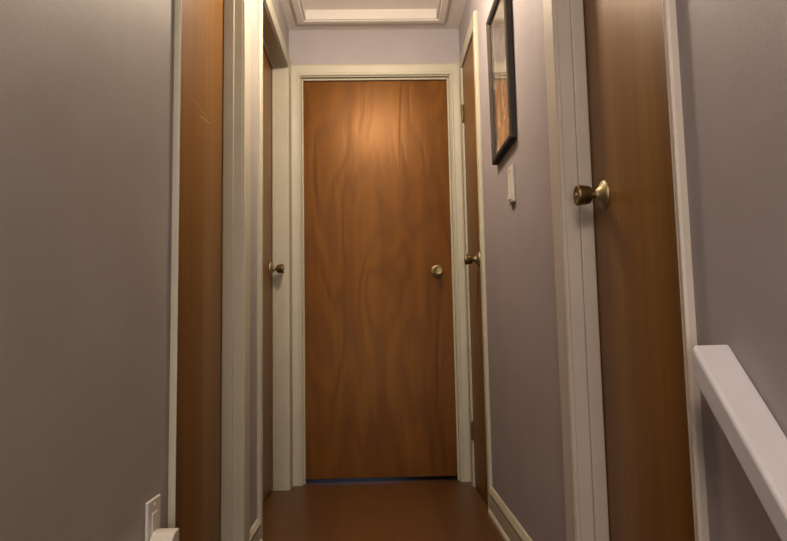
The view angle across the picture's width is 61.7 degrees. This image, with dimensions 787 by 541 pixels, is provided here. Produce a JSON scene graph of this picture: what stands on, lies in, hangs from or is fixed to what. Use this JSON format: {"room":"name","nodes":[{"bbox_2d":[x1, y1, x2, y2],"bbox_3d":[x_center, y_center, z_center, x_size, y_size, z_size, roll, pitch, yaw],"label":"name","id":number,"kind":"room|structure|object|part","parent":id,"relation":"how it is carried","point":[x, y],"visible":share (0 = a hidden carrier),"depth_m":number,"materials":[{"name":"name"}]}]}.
{"room":"home hallway","nodes":[
{"label":"home hallway","id":0,"kind":"room"},
{"bbox_2d":[0,0,288,540],"bbox_3d":[-0.515,0.315,0.609,0.130,3.656,5.300,-1,-6,-1],"label":"wall","id":1,"kind":"structure","parent":0,"point":[87,86],"depth_m":1.00,"materials":[{"name":"grey paint"}]},
{"bbox_2d":[145,494,160,540],"bbox_3d":[-0.458,0.495,1.256,0.008,0.118,0.073,-1,-6,-1],"label":"wall outlet","id":2,"kind":"object","parent":1,"relation":"attached to","point":[153,506],"visible":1,"depth_m":1.24,"materials":[{"name":"white plastic"}]},
{"bbox_2d":[152,510,157,532],"bbox_3d":[-0.456,0.495,1.256,0.004,0.067,0.033,-1,-6,-1],"label":"receptacle","id":3,"kind":"object","parent":2,"relation":"attached to","point":[154,512],"depth_m":1.25,"materials":[{"name":"white plastic"}]},
{"bbox_2d":[149,528,178,540],"bbox_3d":[-0.431,0.527,1.234,0.043,0.072,0.056,-1,-6,-1],"label":"power adapter","id":4,"kind":"object","parent":2,"relation":"attached to","point":[160,534],"visible":1,"depth_m":1.23,"materials":[{"name":"white plastic"}]},
{"bbox_2d":[175,0,223,540],"bbox_3d":[-0.563,-0.123,1.784,0.035,2.036,0.694,-1,-6,-1],"label":"door","id":5,"kind":"structure","parent":1,"relation":"in","point":[199,351],"depth_m":1.86,"materials":[{"name":"brown wood"}]},
{"bbox_2d":[168,0,250,540],"bbox_3d":[-0.545,-0.160,1.823,0.144,2.136,0.803,-1,-6,-1],"label":"door frame","id":6,"kind":"structure","parent":1,"relation":"attached to","point":[235,371],"depth_m":2.11,"materials":[{"name":"beige wood"}]},
{"bbox_2d":[250,519,262,540],"bbox_3d":[-0.468,0.908,2.223,0.022,0.085,0.194,-1,-6,-1],"label":"baseboard","id":7,"kind":"structure","parent":1,"relation":"attached to","point":[255,530],"depth_m":2.25,"materials":[{"name":"beige wood"}]},
{"bbox_2d":[263,48,283,500],"bbox_3d":[-0.567,-0.028,2.839,0.099,2.050,0.724,-1,-6,-1],"label":"door","id":8,"kind":"structure","parent":1,"relation":"in","point":[268,268],"depth_m":3.06,"materials":[{"name":"brown wood"}]},
{"bbox_3d":[-0.551,-0.008,3.152,0.051,0.047,0.047,-1,-6,-1],"label":"knob","id":9,"kind":"part","parent":8,"relation":"part of","materials":[{"name":"gold metal"}]},
{"bbox_2d":[280,0,465,29],"bbox_3d":[-0.065,-1.467,1.788,1.146,0.100,7.520,-1,-6,-1],"label":"ceiling","id":10,"kind":"structure","parent":0,"point":[456,8],"depth_m":3.38,"materials":[{"name":"paint"}]},
{"bbox_2d":[290,0,450,23],"bbox_3d":[-0.106,-1.341,2.981,0.765,0.099,0.774,-1,-6,-1],"label":"attic hatch","id":11,"kind":"object","parent":10,"relation":"attached to","point":[314,11],"visible":1,"depth_m":3.31,"materials":[{"name":"paint"}]},
{"bbox_3d":[-0.106,-1.368,2.984,0.673,0.044,0.682,-1,-6,-1],"label":"panel","id":12,"kind":"part","parent":11,"relation":"part of","materials":[{"name":"paint"}]},
{"bbox_2d":[289,29,459,64],"bbox_3d":[-0.080,-0.053,3.378,1.146,2.406,0.120,-1,-6,-1],"label":"wall","id":13,"kind":"structure","parent":0,"point":[390,46],"depth_m":3.42,"materials":[{"name":"purple paint"}]},
{"bbox_2d":[257,0,470,538],"bbox_3d":[-0.135,-0.067,2.931,1.015,2.148,1.009,-1,-6,-1],"label":"door frame","id":14,"kind":"structure","parent":13,"relation":"attached to","point":[449,72],"depth_m":3.25,"materials":[{"name":"beige wood"}]},
{"bbox_2d":[303,80,456,479],"bbox_3d":[-0.077,0.011,3.328,0.762,2.028,0.099,-1,-6,-1],"label":"door","id":15,"kind":"structure","parent":13,"relation":"in","point":[380,373],"depth_m":3.34,"materials":[{"name":"brown wood"}]},
{"bbox_3d":[0.223,0.000,3.313,0.047,0.047,0.051,-1,-6,-1],"label":"knob","id":16,"kind":"part","parent":15,"relation":"part of","materials":[{"name":"gold metal"}]},
{"bbox_2d":[263,476,503,540],"bbox_3d":[-0.051,1.063,2.949,1.346,0.100,4.720,-1,-6,-1],"label":"floor","id":17,"kind":"structure","parent":0,"point":[431,508],"depth_m":2.70,"materials":[{"name":"brown wood"}]},
{"bbox_2d":[459,0,786,540],"bbox_3d":[0.501,0.297,0.634,0.130,3.656,5.300,-1,-6,-1],"label":"wall","id":18,"kind":"structure","parent":0,"point":[733,53],"depth_m":0.90,"materials":[{"name":"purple paint"}]},
{"bbox_2d":[461,37,487,503],"bbox_3d":[0.355,-0.018,3.005,0.099,2.030,0.425,-1,-6,-1],"label":"door","id":19,"kind":"structure","parent":18,"relation":"in","point":[478,429],"depth_m":3.00,"materials":[{"name":"brown wood"}]},
{"bbox_3d":[0.335,-0.049,2.858,0.051,0.047,0.047,-1,-6,-1],"label":"knob","id":20,"kind":"part","parent":19,"relation":"part of","materials":[{"name":"gold metal"}]},
{"bbox_2d":[459,10,491,509],"bbox_3d":[0.430,-0.049,2.995,0.144,2.104,0.526,-1,-6,-1],"label":"door frame","id":21,"kind":"structure","parent":18,"relation":"attached to","point":[472,30],"depth_m":2.81,"materials":[{"name":"beige wood"}]},
{"bbox_2d":[486,0,516,164],"bbox_3d":[0.365,-0.673,2.263,0.022,0.545,0.345,-1,-6,-1],"label":"framed picture","id":22,"kind":"object","parent":18,"relation":"attached to","point":[502,103],"visible":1,"depth_m":2.25,"materials":[{"name":"grey wood"}]},
{"bbox_3d":[0.367,-0.673,2.263,0.002,0.497,0.297,-2,-6,-1],"label":"glass pane","id":23,"kind":"part","parent":22,"relation":"part of","materials":[{"name":"clear glass"}]},
{"bbox_2d":[488,487,532,540],"bbox_3d":[0.399,0.867,2.085,0.022,0.106,1.106,-1,-6,-1],"label":"baseboard","id":24,"kind":"structure","parent":18,"relation":"attached to","point":[507,525],"depth_m":2.32,"materials":[{"name":"beige wood"}]},
{"bbox_2d":[507,164,515,204],"bbox_3d":[0.381,-0.278,2.144,0.016,0.122,0.072,-1,-6,-1],"label":"light switch","id":25,"kind":"object","parent":18,"relation":"attached to","point":[511,170],"visible":1,"depth_m":2.12,"materials":[{"name":"white plastic"}]},
{"bbox_2d":[543,0,709,540],"bbox_3d":[0.469,-0.228,1.296,0.144,2.130,0.677,-1,-6,-1],"label":"door frame","id":26,"kind":"structure","parent":18,"relation":"attached to","point":[578,335],"depth_m":1.51,"materials":[{"name":"beige wood"}]},
{"bbox_2d":[573,0,694,540],"bbox_3d":[0.460,-0.193,1.264,0.099,2.036,0.567,-1,-6,-1],"label":"door","id":27,"kind":"structure","parent":18,"relation":"in","point":[648,470],"depth_m":1.29,"materials":[{"name":"brown wood"}]},
{"bbox_3d":[0.432,-0.168,1.467,0.051,0.047,0.047,-1,-6,-1],"label":"knob","id":28,"kind":"part","parent":27,"relation":"part of","materials":[{"name":"gold metal"}]},
{"bbox_2d":[693,345,786,540],"bbox_3d":[0.431,0.690,0.077,0.049,1.332,1.396,-1,-6,-1],"label":"handrail","id":29,"kind":"object","parent":18,"relation":"attached to","point":[759,444],"visible":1,"depth_m":0.74,"materials":[{"name":"white wood"}]}
]}

